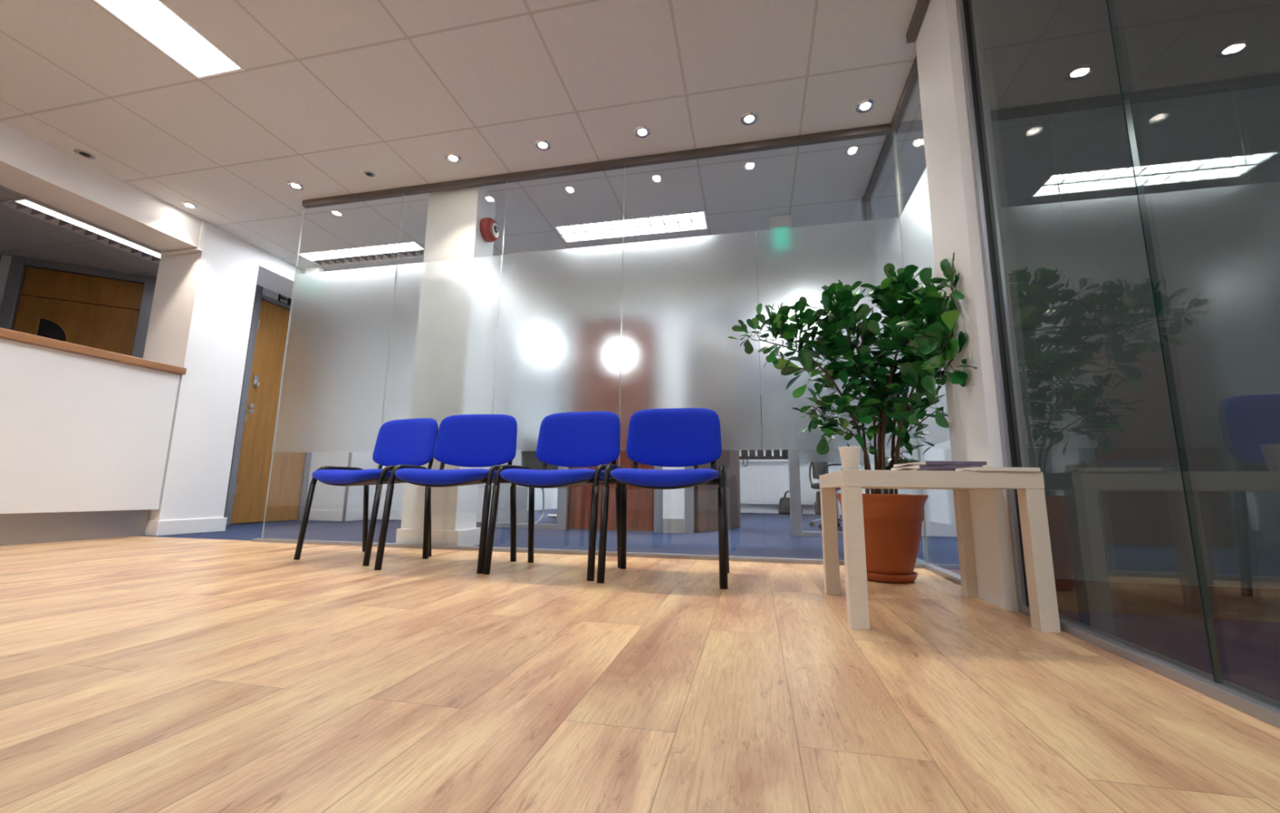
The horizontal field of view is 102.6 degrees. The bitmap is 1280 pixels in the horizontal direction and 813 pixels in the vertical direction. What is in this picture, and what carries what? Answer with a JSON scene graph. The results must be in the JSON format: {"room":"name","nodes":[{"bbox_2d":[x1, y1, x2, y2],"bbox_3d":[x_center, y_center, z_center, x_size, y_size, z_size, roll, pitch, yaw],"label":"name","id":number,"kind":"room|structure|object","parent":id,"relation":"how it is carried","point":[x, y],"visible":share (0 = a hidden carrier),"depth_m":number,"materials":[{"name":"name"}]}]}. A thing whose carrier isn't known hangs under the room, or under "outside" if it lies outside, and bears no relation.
{"room":"lobby","nodes":[
{"label":"lobby","id":0,"kind":"room"},
{"bbox_2d":[0,254,12,309],"bbox_3d":[-5.657,-0.136,5.198,3.000,2.592,0.100,6,-11,-28],"label":"wall","id":1,"kind":"structure","parent":0,"point":[5,263],"depth_m":5.01,"materials":[{"name":"white paint"}]},
{"bbox_2d":[0,254,156,358],"bbox_3d":[-5.751,-0.154,5.091,1.310,2.590,0.100,6,-11,-28],"label":"door","id":2,"kind":"structure","parent":1,"relation":"in","point":[108,310],"depth_m":5.23,"materials":[{"name":"brown wood"}]},
{"bbox_2d":[0,120,201,252],"bbox_3d":[-4.631,-2.015,0.932,0.370,0.248,7.160,-1,-10,12],"label":"beam","id":3,"kind":"structure","parent":0,"point":[30,166],"depth_m":3.64,"materials":[{"name":"white paint"}]},
{"bbox_2d":[160,219,207,255],"bbox_3d":[-3.869,-1.431,4.352,0.412,0.270,0.034,-1,-10,12],"label":"wall","id":4,"kind":"structure","parent":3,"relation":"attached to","point":[203,224],"depth_m":4.31,"materials":[{"name":"white paint"}]},
{"bbox_2d":[142,222,261,520],"bbox_3d":[-3.863,-0.240,4.439,0.450,2.593,0.500,-1,-10,12],"label":"wall pier","id":5,"kind":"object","parent":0,"point":[200,320],"visible":0.57,"depth_m":4.33,"materials":[{"name":"white paint"}]},
{"bbox_2d":[144,517,226,536],"bbox_3d":[-3.878,0.982,4.238,0.488,0.115,0.536,-1,-10,12],"label":"baseboard","id":6,"kind":"object","parent":5,"relation":"attached to","point":[163,527],"visible":0.62,"depth_m":4.12,"materials":[{"name":"white paint"}]},
{"bbox_2d":[256,248,305,298],"bbox_3d":[-3.633,-1.277,5.605,0.450,0.163,1.510,-1,-10,12],"label":"lintel","id":7,"kind":"object","parent":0,"point":[275,274],"visible":0.21,"depth_m":5.11,"materials":[{"name":"white paint"}]},
{"bbox_2d":[306,327,391,510],"bbox_3d":[-3.667,0.085,6.402,0.680,2.593,0.450,-1,-10,12],"label":"wall","id":8,"kind":"structure","parent":0,"point":[326,497],"depth_m":6.06,"materials":[{"name":"white paint"}]},
{"bbox_2d":[342,452,352,521],"bbox_3d":[-3.388,0.119,6.089,0.035,2.430,0.018,-1,-10,12],"label":"trim","id":9,"kind":"structure","parent":8,"relation":"attached to","point":[350,454],"depth_m":5.93,"materials":[{"name":"metal"}]},
{"bbox_2d":[308,509,482,522],"bbox_3d":[-2.667,1.279,5.972,2.560,0.120,0.465,-1,-10,12],"label":"baseboard","id":10,"kind":"structure","parent":8,"relation":"attached to","point":[314,515],"depth_m":5.99,"materials":[{"name":"white paint"}]},
{"bbox_2d":[400,186,496,530],"bbox_3d":[-1.364,-0.332,3.712,0.405,2.593,0.260,-1,-10,12],"label":"wall pillar","id":11,"kind":"structure","parent":0,"point":[454,217],"depth_m":3.71,"materials":[{"name":"white paint"}]},
{"bbox_2d":[395,527,480,546],"bbox_3d":[-1.370,0.892,3.514,0.460,0.115,0.300,-1,-10,12],"label":"baseboard","id":12,"kind":"structure","parent":11,"relation":"attached to","point":[470,536],"depth_m":3.39,"materials":[{"name":"white paint"}]},
{"bbox_2d":[480,217,499,242],"bbox_3d":[-1.107,-1.317,3.825,0.096,0.176,0.176,-1,-10,12],"label":"fire alarm sounder","id":13,"kind":"object","parent":11,"relation":"attached to","point":[489,228],"visible":1,"depth_m":3.77,"materials":[{"name":"red plastic"}]},
{"bbox_2d":[378,464,528,523],"bbox_3d":[-2.299,0.097,6.381,2.000,2.593,0.100,-1,-10,12],"label":"wall","id":14,"kind":"structure","parent":0,"point":[398,490],"depth_m":6.29,"materials":[{"name":"white paint"}]},
{"bbox_2d":[0,0,926,377],"bbox_3d":[-1.106,-1.648,3.740,11.800,0.020,14.200,-1,-10,12],"label":"ceiling","id":15,"kind":"structure","parent":0,"point":[326,91],"depth_m":3.02,"materials":[{"name":"tile"}]},
{"bbox_2d":[0,198,160,264],"bbox_3d":[-4.841,-1.580,4.679,0.300,0.114,1.270,-1,-10,12],"label":"ceiling light","id":16,"kind":"object","parent":15,"relation":"attached to","point":[24,206],"visible":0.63,"depth_m":4.51,"materials":[{"name":"white plastic"}]},
{"bbox_2d":[73,149,96,159],"bbox_3d":[-3.765,-1.708,3.480,0.106,0.007,0.106,-1,-10,12],"label":"recessed light","id":17,"kind":"object","parent":15,"relation":"in","point":[80,153],"visible":1,"depth_m":3.48,"materials":[{"name":"metal"}]},
{"bbox_2d":[92,0,244,79],"bbox_3d":[-2.413,-1.963,2.181,0.312,0.114,1.286,-1,-10,12],"label":"ceiling light","id":18,"kind":"object","parent":15,"relation":"attached to","point":[155,21],"visible":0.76,"depth_m":2.56,"materials":[{"name":"white plastic"}]},
{"bbox_2d":[180,201,198,209],"bbox_3d":[-3.601,-1.604,4.101,0.106,0.007,0.106,-1,-10,12],"label":"recessed light","id":19,"kind":"object","parent":15,"relation":"in","point":[188,205],"visible":1,"depth_m":4.09,"materials":[{"name":"silver metal"}]},
{"bbox_2d":[287,182,303,190],"bbox_3d":[-2.563,-1.638,3.818,0.106,0.007,0.106,-1,-10,12],"label":"recessed light","id":20,"kind":"object","parent":15,"relation":"in","point":[294,185],"visible":1,"depth_m":3.81,"materials":[{"name":"silver metal"}]},
{"bbox_2d":[305,266,324,273],"bbox_3d":[-3.331,-1.281,5.232,0.170,0.269,0.060,-1,-10,12],"label":"ceiling light","id":21,"kind":"object","parent":15,"relation":"hanging from","point":[315,269],"visible":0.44,"depth_m":5.22,"materials":[{"name":"white plastic"}]},
{"bbox_2d":[297,240,424,266],"bbox_3d":[-2.639,-1.512,4.935,1.280,0.114,0.290,-1,-10,12],"label":"ceiling light","id":22,"kind":"object","parent":15,"relation":"attached to","point":[407,249],"visible":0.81,"depth_m":4.95,"materials":[{"name":"white metal"}]},
{"bbox_2d":[300,242,422,259],"bbox_3d":[-2.652,-1.478,4.872,1.252,0.006,0.146,-1,-10,12],"label":"diffuser","id":23,"kind":"object","parent":22,"relation":"attached to","point":[404,246],"depth_m":4.87,"materials":[{"name":"white plastic"}]},
{"bbox_2d":[360,168,378,178],"bbox_3d":[-1.927,-1.655,3.654,0.120,0.010,0.120,-1,-10,12],"label":"ceiling speaker","id":24,"kind":"object","parent":15,"relation":"attached to","point":[369,173],"visible":1,"depth_m":3.64,"materials":[{"name":"metal"}]},
{"bbox_2d":[363,171,374,177],"bbox_3d":[-1.927,-1.653,3.653,0.071,0.002,0.071,3,-10,-13],"label":"grille","id":25,"kind":"object","parent":24,"relation":"attached to","point":[367,174],"depth_m":3.65,"materials":[{"name":"black plastic"}]},
{"bbox_2d":[444,153,461,164],"bbox_3d":[-1.266,-1.679,3.479,0.106,0.007,0.106,-1,-10,12],"label":"recessed light","id":26,"kind":"object","parent":15,"relation":"in","point":[451,159],"visible":1,"depth_m":3.48,"materials":[{"name":"silver metal"}]},
{"bbox_2d":[534,139,551,151],"bbox_3d":[-0.632,-1.695,3.336,0.106,0.007,0.106,-1,-10,12],"label":"recessed light","id":27,"kind":"object","parent":15,"relation":"in","point":[540,144],"visible":1,"depth_m":3.33,"materials":[{"name":"silver metal"}]},
{"bbox_2d":[553,210,708,243],"bbox_3d":[-0.075,-1.575,4.375,1.290,0.114,0.290,-1,-10,12],"label":"ceiling light","id":28,"kind":"object","parent":15,"relation":"attached to","point":[695,220],"visible":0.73,"depth_m":4.40,"materials":[{"name":"white plastic"}]},
{"bbox_2d":[560,212,705,235],"bbox_3d":[-0.075,-1.580,4.376,1.262,0.005,0.262,-1,-10,12],"label":"diffuser","id":29,"kind":"object","parent":28,"relation":"attached to","point":[701,214],"depth_m":4.42,"materials":[{"name":"white plastic"}]},
{"bbox_2d":[633,126,650,138],"bbox_3d":[0.014,-1.710,3.205,0.106,0.007,0.106,-1,-10,12],"label":"recessed light","id":30,"kind":"object","parent":15,"relation":"in","point":[644,132],"visible":1,"depth_m":3.20,"materials":[{"name":"silver metal"}]},
{"bbox_2d":[740,112,758,125],"bbox_3d":[0.656,-1.723,3.080,0.106,0.007,0.106,-1,-10,12],"label":"recessed light","id":31,"kind":"object","parent":15,"relation":"in","point":[749,120],"visible":1,"depth_m":3.08,"materials":[{"name":"silver metal"}]},
{"bbox_2d":[769,214,791,229],"bbox_3d":[1.140,-1.406,4.154,0.170,0.269,0.060,-1,-10,12],"label":"sign","id":32,"kind":"object","parent":15,"relation":"hanging from","point":[780,221],"visible":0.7,"depth_m":4.14,"materials":[{"name":"white plastic"}]},
{"bbox_2d":[855,99,875,113],"bbox_3d":[1.304,-1.734,2.969,0.106,0.007,0.106,-1,-10,12],"label":"recessed light","id":33,"kind":"object","parent":15,"relation":"in","point":[863,107],"visible":1,"depth_m":2.97,"materials":[{"name":"silver metal"}]},
{"bbox_2d":[484,286,553,524],"bbox_3d":[-1.668,0.385,8.087,1.510,2.593,5.210,-1,-10,12],"label":"wall","id":34,"kind":"structure","parent":0,"point":[504,507],"depth_m":5.80,"materials":[{"name":"white paint"}]},
{"bbox_2d":[0,508,1279,812],"bbox_3d":[-1.136,0.950,3.312,11.800,0.060,14.200,-1,-10,12],"label":"floor","id":35,"kind":"structure","parent":0,"point":[139,674],"depth_m":1.01,"materials":[{"name":"brown wood"}]},
{"bbox_2d":[293,417,438,565],"bbox_3d":[-1.507,0.440,2.921,0.543,0.812,0.517,-3,-10,22],"label":"chair","id":36,"kind":"object","parent":35,"relation":"on","point":[411,442],"visible":0.82,"depth_m":3.05,"materials":[{"name":"blue fabric"}]},
{"bbox_2d":[373,413,517,573],"bbox_3d":[-0.954,0.408,2.685,0.543,0.812,0.518,-1,-9,7],"label":"chair","id":37,"kind":"object","parent":35,"relation":"on","point":[485,440],"visible":0.91,"depth_m":2.85,"materials":[{"name":"blue fabric"}]},
{"bbox_2d":[492,464,569,529],"bbox_3d":[-1.094,0.143,5.306,0.810,2.180,0.100,-1,-10,12],"label":"frame","id":38,"kind":"object","parent":35,"relation":"on","point":[562,492],"visible":0.32,"depth_m":5.06,"materials":[{"name":"metal"}]},
{"bbox_2d":[520,451,558,523],"bbox_3d":[-0.991,0.837,5.627,0.464,0.915,0.543,-3,-10,20],"label":"chair","id":39,"kind":"object","parent":35,"relation":"on","point":[528,459],"visible":0.22,"depth_m":5.48,"materials":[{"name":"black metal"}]},
{"bbox_2d":[482,411,621,581],"bbox_3d":[-0.388,0.393,2.553,0.543,0.812,0.517,-2,-10,16],"label":"chair","id":40,"kind":"object","parent":35,"relation":"on","point":[583,438],"visible":0.94,"depth_m":2.71,"materials":[{"name":"blue fabric"}]},
{"bbox_2d":[547,514,556,518],"bbox_3d":[-0.723,1.105,6.827,0.800,0.715,1.800,-1,-10,12],"label":"meeting table","id":41,"kind":"object","parent":35,"relation":"on","point":[549,516],"visible":0.02,"depth_m":6.33,"materials":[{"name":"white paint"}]},
{"bbox_2d":[252,123,925,568],"bbox_3d":[-0.592,-0.378,3.371,4.320,2.592,0.050,-1,-10,12],"label":"window","id":42,"kind":"structure","parent":35,"relation":"on","point":[562,322],"depth_m":3.34,"materials":[{"name":"clear glass"}]},
{"bbox_2d":[596,408,729,588],"bbox_3d":[0.133,0.372,2.392,0.543,0.812,0.518,-1,-10,11],"label":"chair","id":43,"kind":"object","parent":35,"relation":"on","point":[663,437],"visible":1,"depth_m":2.56,"materials":[{"name":"blue fabric"}]},
{"bbox_2d":[777,490,802,514],"bbox_3d":[2.683,1.715,9.173,0.408,0.422,0.226,0,-9,6],"label":"bag","id":44,"kind":"object","parent":35,"relation":"on","point":[784,502],"visible":0.48,"depth_m":9.12,"materials":[{"name":"black leather"}]},
{"bbox_2d":[814,490,821,515],"bbox_3d":[3.261,1.660,9.079,0.202,0.512,0.400,3,-10,-15],"label":"briefcase","id":45,"kind":"object","parent":35,"relation":"on","point":[817,504],"visible":0.12,"depth_m":9.13,"materials":[{"name":"brown leather"}]},
{"bbox_2d":[808,462,861,528],"bbox_3d":[2.181,0.825,5.771,0.588,1.059,0.635,-6,-12,37],"label":"office chair","id":46,"kind":"object","parent":35,"relation":"on","point":[819,468],"visible":0.37,"depth_m":5.77,"materials":[{"name":"silver metal"}]},
{"bbox_2d":[728,252,977,582],"bbox_3d":[1.019,0.043,2.402,1.023,1.482,0.692,-7,-12,38],"label":"potted ficus","id":47,"kind":"object","parent":35,"relation":"on","point":[893,521],"visible":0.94,"depth_m":2.38,"materials":[{"name":"plant"}]},
{"bbox_2d":[835,493,928,575],"bbox_3d":[1.117,0.584,2.361,0.392,0.360,0.392,-1,-10,12],"label":"pot","id":48,"kind":"object","parent":47,"relation":"attached to","point":[893,522],"depth_m":2.22,"materials":[{"name":"ceramic"}]},
{"bbox_2d":[861,54,961,585],"bbox_3d":[1.545,-0.416,2.990,0.060,2.592,1.490,-1,-10,12],"label":"window","id":49,"kind":"structure","parent":35,"relation":"on","point":[916,233],"depth_m":2.72,"materials":[{"name":"clear glass"}]},
{"bbox_2d":[818,469,1060,632],"bbox_3d":[0.958,0.459,1.759,0.580,0.452,0.671,-1,-10,12],"label":"side table","id":50,"kind":"object","parent":35,"relation":"on","point":[1039,570],"visible":0.93,"depth_m":1.52,"materials":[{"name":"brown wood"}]},
{"bbox_2d":[838,446,861,470],"bbox_3d":[0.687,0.173,1.676,0.070,0.078,0.070,-1,-10,12],"label":"paper cup","id":51,"kind":"object","parent":50,"relation":"on","point":[850,456],"visible":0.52,"depth_m":1.65,"materials":[{"name":"white paper"}]},
{"bbox_2d":[908,468,955,471],"bbox_3d":[1.017,0.225,1.765,0.200,0.011,0.213,-1,-9,8],"label":"magazine","id":52,"kind":"object","parent":50,"relation":"on","point":[932,469],"visible":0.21,"depth_m":1.67,"materials":[{"name":"paper"}]},
{"bbox_2d":[891,464,982,470],"bbox_3d":[1.011,0.213,1.763,0.200,0.012,0.223,0,-9,4],"label":"magazine","id":53,"kind":"object","parent":52,"relation":"on","point":[918,466],"visible":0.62,"depth_m":1.66,"materials":[{"name":"paper"}]},
{"bbox_2d":[893,461,986,467],"bbox_3d":[1.020,0.199,1.758,0.200,0.011,0.213,1,-9,0],"label":"magazine","id":54,"kind":"object","parent":53,"relation":"on","point":[945,463],"visible":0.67,"depth_m":1.65,"materials":[{"name":"paper"}]},
{"bbox_2d":[955,466,1040,471],"bbox_3d":[1.091,0.194,1.570,0.190,0.011,0.103,0,-9,1],"label":"magazine","id":55,"kind":"object","parent":50,"relation":"on","point":[971,468],"visible":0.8,"depth_m":1.52,"materials":[{"name":"paper"}]},
{"bbox_2d":[662,466,684,533],"bbox_3d":[0.334,0.110,5.004,0.210,2.180,0.080,-1,-10,12],"label":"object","id":56,"kind":"object","parent":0,"point":[673,499],"visible":0.14,"depth_m":4.83,"materials":[{"name":"white paint"}]},
{"bbox_2d":[662,518,684,533],"bbox_3d":[0.312,1.114,4.792,0.200,0.130,0.014,-1,-10,12],"label":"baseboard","id":57,"kind":"structure","parent":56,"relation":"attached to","point":[669,525],"depth_m":4.79,"materials":[{"name":"grey paint"}]},
{"bbox_2d":[621,263,758,306],"bbox_3d":[1.787,-1.202,4.910,6.670,0.413,0.100,-1,-10,12],"label":"wall","id":58,"kind":"structure","parent":0,"point":[757,264],"depth_m":4.99,"materials":[{"name":"white paint"}]},
{"bbox_2d":[568,395,653,531],"bbox_3d":[-0.279,0.148,5.098,0.860,2.107,0.109,-1,-10,12],"label":"door","id":59,"kind":"structure","parent":58,"relation":"in","point":[640,501],"depth_m":4.97,"materials":[{"name":"brown wood"}]},
{"bbox_2d":[653,466,694,533],"bbox_3d":[-0.092,0.120,5.092,1.240,2.180,0.110,-1,-10,12],"label":"door frame","id":60,"kind":"structure","parent":58,"relation":"attached to","point":[689,513],"depth_m":4.81,"materials":[{"name":"metal"}]},
{"bbox_2d":[693,449,740,532],"bbox_3d":[0.834,0.207,5.365,0.091,2.102,0.920,-6,-12,36],"label":"door","id":61,"kind":"structure","parent":58,"relation":"in","point":[705,496],"depth_m":5.23,"materials":[{"name":"brown wood"}]},
{"bbox_2d":[757,303,877,537],"bbox_3d":[1.332,0.083,4.771,1.680,2.180,0.110,-1,-10,12],"label":"trim","id":62,"kind":"structure","parent":58,"relation":"attached to","point":[793,455],"depth_m":4.58,"materials":[{"name":"metal"}]},
{"bbox_2d":[553,377,865,514],"bbox_3d":[0.390,0.777,10.319,11.800,2.593,0.100,-1,-10,12],"label":"wall","id":63,"kind":"structure","parent":0,"point":[744,508],"depth_m":9.67,"materials":[{"name":"white paint"}]},
{"bbox_2d":[739,392,788,466],"bbox_3d":[3.202,0.412,9.638,3.500,1.445,0.205,-1,-10,12],"label":"window","id":64,"kind":"structure","parent":63,"relation":"in","point":[745,455],"depth_m":9.78,"materials":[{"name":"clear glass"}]},
{"bbox_2d":[739,449,782,456],"bbox_3d":[3.173,0.334,9.644,3.185,1.190,0.010,-1,-10,12],"label":"vertical blind","id":65,"kind":"object","parent":64,"relation":"attached to","point":[756,451],"depth_m":9.73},
{"bbox_2d":[739,468,820,504],"bbox_3d":[2.434,1.576,9.602,1.800,0.830,0.137,-1,-10,12],"label":"radiator","id":66,"kind":"object","parent":63,"relation":"attached to","point":[775,482],"visible":0.56,"depth_m":9.55,"materials":[{"name":"white metal"}]},
{"bbox_2d":[739,468,812,470],"bbox_3d":[2.432,1.176,9.637,1.800,0.030,0.070,-1,-10,12],"label":"grille","id":67,"kind":"object","parent":66,"relation":"attached to","point":[740,468],"depth_m":9.60,"materials":[{"name":"white metal"}]},
{"bbox_2d":[799,448,874,462],"bbox_3d":[1.775,0.051,4.680,0.651,2.135,0.014,-1,-10,12],"label":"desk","id":68,"kind":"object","parent":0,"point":[805,455],"depth_m":4.64,"materials":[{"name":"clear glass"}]},
{"bbox_2d":[869,440,955,522],"bbox_3d":[2.888,-0.071,4.995,1.310,2.593,0.080,-1,-10,12],"label":"wall","id":69,"kind":"structure","parent":0,"point":[939,506],"depth_m":4.83,"materials":[{"name":"white paint"}]},
{"bbox_2d":[921,521,956,537],"bbox_3d":[2.863,1.136,4.750,1.310,0.130,0.015,-1,-10,12],"label":"baseboard","id":70,"kind":"structure","parent":69,"relation":"attached to","point":[932,528],"depth_m":4.76,"materials":[{"name":"white paint"}]},
{"bbox_2d":[915,0,1018,611],"bbox_3d":[1.334,-0.566,2.099,0.105,2.593,0.365,-1,-10,12],"label":"wall pillar","id":71,"kind":"structure","parent":0,"point":[974,428],"depth_m":2.01,"materials":[{"name":"white paint"}]},
{"bbox_2d":[906,0,930,44],"bbox_3d":[1.278,-1.818,2.321,0.040,0.049,0.365,-1,-10,12],"label":"rail","id":72,"kind":"object","parent":71,"relation":"attached to","point":[922,6],"visible":1,"depth_m":2.38,"materials":[{"name":"metal"}]},
{"bbox_2d":[974,0,1279,588],"bbox_3d":[2.904,-0.615,1.688,3.140,2.593,0.100,-1,-10,12],"label":"wall","id":73,"kind":"structure","parent":0,"point":[1202,77],"depth_m":1.86,"materials":[{"name":"glass"}]},
{"bbox_2d":[955,0,1279,728],"bbox_3d":[0.919,-0.886,0.179,0.056,2.592,3.614,-1,-10,12],"label":"window","id":74,"kind":"structure","parent":73,"relation":"in","point":[1265,708],"depth_m":1.70,"materials":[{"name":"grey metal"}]},
{"bbox_2d":[1054,578,1279,622],"bbox_3d":[2.878,0.605,1.430,3.140,0.100,0.015,-1,-10,12],"label":"baseboard","id":75,"kind":"structure","parent":73,"relation":"attached to","point":[1227,602],"depth_m":1.68,"materials":[{"name":"brown wood"}]},
{"bbox_3d":[-6.121,0.481,0.815,3.150,0.060,7.100,-1,-10,12],"label":"floor","id":76,"kind":"structure","parent":0,"visible":0},
{"bbox_2d":[0,327,186,546],"bbox_3d":[-4.506,-0.084,1.512,0.555,1.318,5.355,-1,-10,12],"label":"reception desk","id":77,"kind":"object","parent":76,"relation":"on","point":[85,431],"depth_m":3.50,"materials":[{"name":"white laminate"}]},
{"bbox_2d":[0,327,186,374],"bbox_3d":[-4.499,-0.707,1.615,0.555,0.055,5.355,-1,-10,12],"label":"countertop","id":78,"kind":"structure","parent":77,"relation":"on","point":[7,334],"depth_m":3.52,"materials":[{"name":"brown wood"}]},
{"bbox_3d":[-4.268,-0.147,5.033,0.100,2.593,0.500,-1,-10,12],"label":"wall","id":79,"kind":"structure","parent":0,"visible":0},
{"bbox_2d":[223,284,311,524],"bbox_3d":[-4.053,-0.026,5.746,0.110,2.590,1.005,-1,-10,12],"label":"door","id":80,"kind":"structure","parent":79,"relation":"in","point":[251,464],"depth_m":5.57,"materials":[{"name":"brown wood"}]},
{"bbox_2d":[278,293,291,305],"bbox_3d":[-4.030,-1.208,5.978,0.010,0.125,0.400,-1,-10,12],"label":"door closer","id":81,"kind":"object","parent":80,"relation":"attached to","point":[282,298],"visible":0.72,"depth_m":5.85,"materials":[{"name":"black metal"}]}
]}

